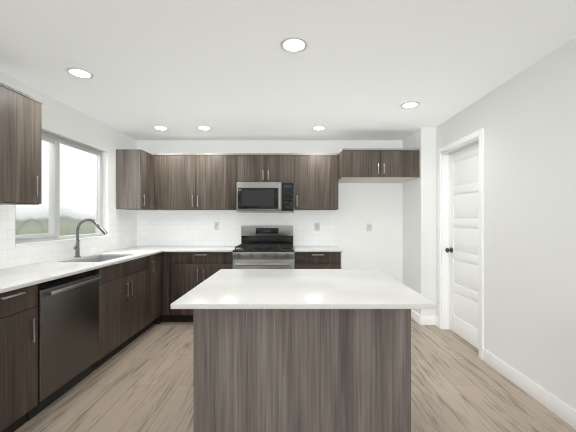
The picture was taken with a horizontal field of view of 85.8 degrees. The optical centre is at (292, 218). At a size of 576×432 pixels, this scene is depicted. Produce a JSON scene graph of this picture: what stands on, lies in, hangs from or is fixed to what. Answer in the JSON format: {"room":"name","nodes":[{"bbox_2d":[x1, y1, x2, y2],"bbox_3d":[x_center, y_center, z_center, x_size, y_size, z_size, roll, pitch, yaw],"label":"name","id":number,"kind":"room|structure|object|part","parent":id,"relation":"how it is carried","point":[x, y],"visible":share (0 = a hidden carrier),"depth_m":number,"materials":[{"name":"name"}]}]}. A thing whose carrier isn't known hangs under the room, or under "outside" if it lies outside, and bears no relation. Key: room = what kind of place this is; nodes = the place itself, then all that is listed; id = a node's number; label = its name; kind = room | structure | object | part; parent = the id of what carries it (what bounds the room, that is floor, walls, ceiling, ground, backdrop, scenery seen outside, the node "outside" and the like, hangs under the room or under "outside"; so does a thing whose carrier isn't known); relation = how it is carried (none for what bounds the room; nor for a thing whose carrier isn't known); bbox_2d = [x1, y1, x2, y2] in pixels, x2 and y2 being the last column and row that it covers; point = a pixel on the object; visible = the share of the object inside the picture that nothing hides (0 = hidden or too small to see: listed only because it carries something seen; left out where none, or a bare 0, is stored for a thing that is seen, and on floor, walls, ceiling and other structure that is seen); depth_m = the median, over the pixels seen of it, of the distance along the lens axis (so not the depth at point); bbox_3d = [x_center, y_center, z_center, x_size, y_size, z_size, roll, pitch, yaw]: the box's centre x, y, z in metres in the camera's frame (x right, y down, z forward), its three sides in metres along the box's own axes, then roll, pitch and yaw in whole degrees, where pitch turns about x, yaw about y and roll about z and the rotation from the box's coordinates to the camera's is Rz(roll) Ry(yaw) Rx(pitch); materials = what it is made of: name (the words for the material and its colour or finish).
{"room":"kitchen","nodes":[
{"label":"kitchen","id":0,"kind":"room"},
{"bbox_2d":[0,72,136,268],"bbox_3d":[-2.321,0.087,0.935,0.158,2.440,7.070,0,0,0],"label":"wall","id":1,"kind":"structure","parent":0,"point":[59,119],"depth_m":3.27,"materials":[{"name":"white paint"}]},
{"bbox_2d":[0,82,42,204],"bbox_3d":[-2.071,-0.502,2.070,0.353,0.787,0.608,0,0,0],"label":"upper cabinet","id":2,"kind":"object","parent":1,"relation":"attached to","point":[20,113],"visible":1,"depth_m":2.18,"materials":[{"name":"brown wood"}]},
{"bbox_2d":[15,131,108,245],"bbox_3d":[-2.307,-0.298,3.135,0.137,1.030,1.270,0,0,0],"label":"window","id":3,"kind":"structure","parent":1,"relation":"in","point":[54,141],"depth_m":3.02,"materials":[{"name":"grey plastic"}]},
{"bbox_2d":[116,149,154,209],"bbox_3d":[-2.054,-0.504,4.198,0.385,0.757,0.536,0,0,0],"label":"upper cabinet","id":4,"kind":"object","parent":1,"relation":"attached to","point":[132,165],"depth_m":3.93,"materials":[{"name":"brown wood"}]},
{"bbox_3d":[-1.890,-0.491,4.311,0.056,0.723,0.310,0,0,0],"label":"upper cabinet filler","id":5,"kind":"part","parent":4,"relation":"part of","materials":[{"name":"wood"}]},
{"bbox_2d":[137,140,402,282],"bbox_3d":[-0.242,0.087,4.545,4.315,2.440,0.150,0,0,0],"label":"wall","id":6,"kind":"structure","parent":0,"point":[359,204],"depth_m":4.47,"materials":[{"name":"white paint"}]},
{"bbox_2d":[154,153,236,209],"bbox_3d":[-1.304,-0.502,4.290,1.113,0.753,0.353,0,0,0],"label":"upper cabinet","id":7,"kind":"object","parent":6,"relation":"attached to","point":[182,181],"visible":0.92,"depth_m":4.14,"materials":[{"name":"brown wood"}]},
{"bbox_2d":[137,210,334,245],"bbox_3d":[-0.820,0.128,4.466,2.860,0.515,0.008,0,0,0],"label":"tiled wall","id":8,"kind":"structure","parent":6,"relation":"attached to","point":[154,227],"depth_m":4.46,"materials":[{"name":"white tile"}]},
{"bbox_2d":[214,222,218,229],"bbox_3d":[-1.104,0.102,4.458,0.072,0.116,0.008,0,0,0],"label":"outlet","id":9,"kind":"object","parent":8,"relation":"attached to","point":[216,224],"visible":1,"depth_m":4.46,"materials":[{"name":"white plastic"}]},
{"bbox_2d":[315,223,319,230],"bbox_3d":[0.346,0.117,4.458,0.072,0.116,0.008,0,0,0],"label":"outlet","id":10,"kind":"object","parent":8,"relation":"attached to","point":[317,225],"visible":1,"depth_m":4.46,"materials":[{"name":"white plastic"}]},
{"bbox_2d":[237,182,293,212],"bbox_3d":[-0.364,-0.285,4.231,0.754,0.395,0.470,0,0,0],"label":"microwave","id":11,"kind":"object","parent":6,"relation":"attached to","point":[252,197],"visible":1,"depth_m":4.05,"materials":[{"name":"silver metal"}]},
{"bbox_2d":[237,153,293,181],"bbox_3d":[-0.364,-0.681,4.290,0.762,0.396,0.353,0,0,0],"label":"upper cabinet","id":12,"kind":"object","parent":6,"relation":"attached to","point":[251,167],"visible":0.84,"depth_m":4.14,"materials":[{"name":"brown wood"}]},
{"bbox_2d":[294,153,338,209],"bbox_3d":[0.314,-0.502,4.290,0.589,0.753,0.353,0,0,0],"label":"upper cabinet","id":13,"kind":"object","parent":6,"relation":"attached to","point":[315,174],"visible":1,"depth_m":4.14,"materials":[{"name":"brown wood"}]},
{"bbox_2d":[367,223,371,230],"bbox_3d":[1.097,0.117,4.466,0.072,0.116,0.008,0,0,0],"label":"outlet","id":14,"kind":"object","parent":6,"relation":"attached to","point":[369,225],"visible":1,"depth_m":4.46,"materials":[{"name":"white plastic"}]},
{"bbox_2d":[338,148,419,182],"bbox_3d":[1.093,-0.699,4.151,0.966,0.360,0.633,0,0,0],"label":"upper cabinet","id":15,"kind":"object","parent":6,"relation":"attached to","point":[355,165],"visible":0.98,"depth_m":3.86,"materials":[{"name":"brown wood"}]},
{"bbox_2d":[0,0,575,139],"bbox_3d":[-0.242,-1.173,1.010,4.315,0.080,7.220,0,0,0],"label":"ceiling","id":16,"kind":"structure","parent":0,"point":[180,66],"depth_m":2.15,"materials":[{"name":"white paint"}]},
{"bbox_2d":[65,67,93,78],"bbox_3d":[-1.653,-1.131,2.406,0.184,0.004,0.184,0,0,0],"label":"recessed light","id":17,"kind":"object","parent":16,"relation":"in","point":[80,73],"visible":1,"depth_m":2.40,"materials":[{"name":"white plastic"}]},
{"bbox_2d":[153,126,168,129],"bbox_3d":[-1.644,-1.131,3.860,0.184,0.004,0.184,0,0,0],"label":"recessed light","id":18,"kind":"object","parent":16,"relation":"in","point":[154,127],"visible":1,"depth_m":3.87,"materials":[{"name":"white plastic"}]},
{"bbox_2d":[196,126,211,129],"bbox_3d":[-1.108,-1.131,3.860,0.184,0.004,0.184,0,0,0],"label":"recessed light","id":19,"kind":"object","parent":16,"relation":"in","point":[197,127],"visible":1,"depth_m":3.87,"materials":[{"name":"white plastic"}]},
{"bbox_2d":[280,37,307,52],"bbox_3d":[0.006,-1.131,2.018,0.184,0.004,0.184,0,0,0],"label":"recessed light","id":20,"kind":"object","parent":16,"relation":"in","point":[290,44],"visible":1,"depth_m":2.01,"materials":[{"name":"white plastic"}]},
{"bbox_2d":[312,126,325,129],"bbox_3d":[0.324,-1.131,3.860,0.184,0.004,0.184,0,0,0],"label":"recessed light","id":21,"kind":"object","parent":16,"relation":"in","point":[314,127],"visible":1,"depth_m":3.87,"materials":[{"name":"white plastic"}]},
{"bbox_2d":[400,102,419,108],"bbox_3d":[1.163,-1.131,3.081,0.184,0.004,0.184,0,0,0],"label":"recessed light","id":22,"kind":"object","parent":16,"relation":"in","point":[407,105],"visible":1,"depth_m":3.08,"materials":[{"name":"white plastic"}]},
{"bbox_2d":[14,318,575,431],"bbox_3d":[-0.242,1.337,1.010,4.315,0.060,7.220,0,0,0],"label":"floor","id":23,"kind":"structure","parent":0,"point":[148,385],"depth_m":2.32,"materials":[{"name":"brown wood"}]},
{"bbox_2d":[27,269,100,420],"bbox_3d":[-1.915,0.860,2.311,0.650,0.894,0.614,0,0,0],"label":"dishwasher","id":24,"kind":"object","parent":23,"relation":"on","point":[68,307],"visible":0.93,"depth_m":2.24,"materials":[{"name":"black"}]},
{"bbox_2d":[0,253,161,431],"bbox_3d":[-1.931,0.859,2.683,0.633,0.896,3.567,0,0,0],"label":"base cabinet","id":25,"kind":"object","parent":23,"relation":"on","point":[129,291],"visible":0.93,"depth_m":2.64,"materials":[{"name":"brown wood"}]},
{"bbox_2d":[0,246,234,292],"bbox_3d":[-1.498,0.499,2.683,1.499,0.228,3.567,0,0,0],"label":"countertop","id":26,"kind":"structure","parent":25,"relation":"on","point":[13,278],"depth_m":2.62,"materials":[{"name":"white stone"}]},
{"bbox_2d":[73,219,107,256],"bbox_3d":[-2.038,0.191,3.101,0.332,0.388,0.116,0,0,0],"label":"faucet","id":27,"kind":"object","parent":26,"relation":"on","point":[77,245],"visible":1,"depth_m":3.12,"materials":[{"name":"silver metal"}]},
{"bbox_2d":[161,252,232,321],"bbox_3d":[-1.204,0.859,4.151,0.909,0.896,0.633,0,0,0],"label":"base cabinet","id":28,"kind":"object","parent":23,"relation":"on","point":[181,272],"visible":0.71,"depth_m":3.86,"materials":[{"name":"brown wood"}]},
{"bbox_2d":[232,225,293,268],"bbox_3d":[-0.364,0.700,4.088,0.756,1.215,0.741,0,0,0],"label":"range","id":29,"kind":"object","parent":23,"relation":"on","point":[261,246],"visible":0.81,"depth_m":3.89,"materials":[{"name":"silver metal"}]},
{"bbox_2d":[194,309,410,431],"bbox_3d":[0.050,0.858,2.014,1.170,0.898,0.693,0,0,0],"label":"kitchen island","id":30,"kind":"object","parent":23,"relation":"on","point":[256,370],"visible":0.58,"depth_m":1.67,"materials":[{"name":"brown wood"}]},
{"bbox_2d":[171,269,436,308],"bbox_3d":[0.050,0.397,1.897,1.212,0.024,0.984,0,0,0],"label":"countertop","id":31,"kind":"structure","parent":30,"relation":"on","point":[226,288],"depth_m":1.65,"materials":[{"name":"white stone"}]},
{"bbox_2d":[294,249,341,268],"bbox_3d":[0.316,0.859,4.151,0.589,0.896,0.633,0,0,0],"label":"base cabinet","id":32,"kind":"object","parent":23,"relation":"on","point":[302,260],"visible":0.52,"depth_m":3.86,"materials":[{"name":"brown wood"}]},
{"bbox_2d":[294,246,342,251],"bbox_3d":[0.318,0.397,4.146,0.596,0.024,0.642,0,0,0],"label":"countertop","id":33,"kind":"structure","parent":32,"relation":"on","point":[297,248],"depth_m":3.91,"materials":[{"name":"white stone"}]},
{"bbox_2d":[403,127,435,315],"bbox_3d":[1.748,0.087,4.147,0.335,2.440,0.646,0,0,0],"label":"wall jog","id":34,"kind":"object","parent":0,"point":[419,194],"visible":0.64,"depth_m":3.82,"materials":[{"name":"white paint"}]},
{"bbox_2d":[436,38,575,409],"bbox_3d":[1.850,0.087,0.612,0.170,2.440,6.424,0,0,0],"label":"wall","id":35,"kind":"structure","parent":0,"point":[528,122],"depth_m":2.28,"materials":[{"name":"white paint"}]},
{"bbox_2d":[438,128,483,359],"bbox_3d":[1.832,0.234,3.307,0.166,2.147,0.883,0,0,0],"label":"door frame","id":36,"kind":"structure","parent":35,"relation":"attached to","point":[443,159],"depth_m":3.67,"materials":[{"name":"white wood"}]},
{"bbox_2d":[445,143,477,348],"bbox_3d":[1.825,0.270,3.305,0.108,2.059,0.725,0,0,0],"label":"door","id":37,"kind":"structure","parent":35,"relation":"in","point":[463,164],"depth_m":3.35,"materials":[{"name":"white wood"}]},
{"bbox_2d":[411,309,575,428],"bbox_3d":[1.666,1.250,0.928,0.198,0.115,7.057,0,0,0],"label":"baseboard","id":38,"kind":"structure","parent":35,"relation":"attached to","point":[555,405],"depth_m":2.33,"materials":[{"name":"white wood"}]},
{"label":"outside","id":39,"kind":"structure","parent":0,"visible":0},
{"bbox_2d":[16,141,95,235],"bbox_3d":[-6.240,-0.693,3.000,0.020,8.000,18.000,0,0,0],"label":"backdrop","id":40,"kind":"structure","parent":39,"point":[77,167],"depth_m":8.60,"materials":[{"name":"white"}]}
]}

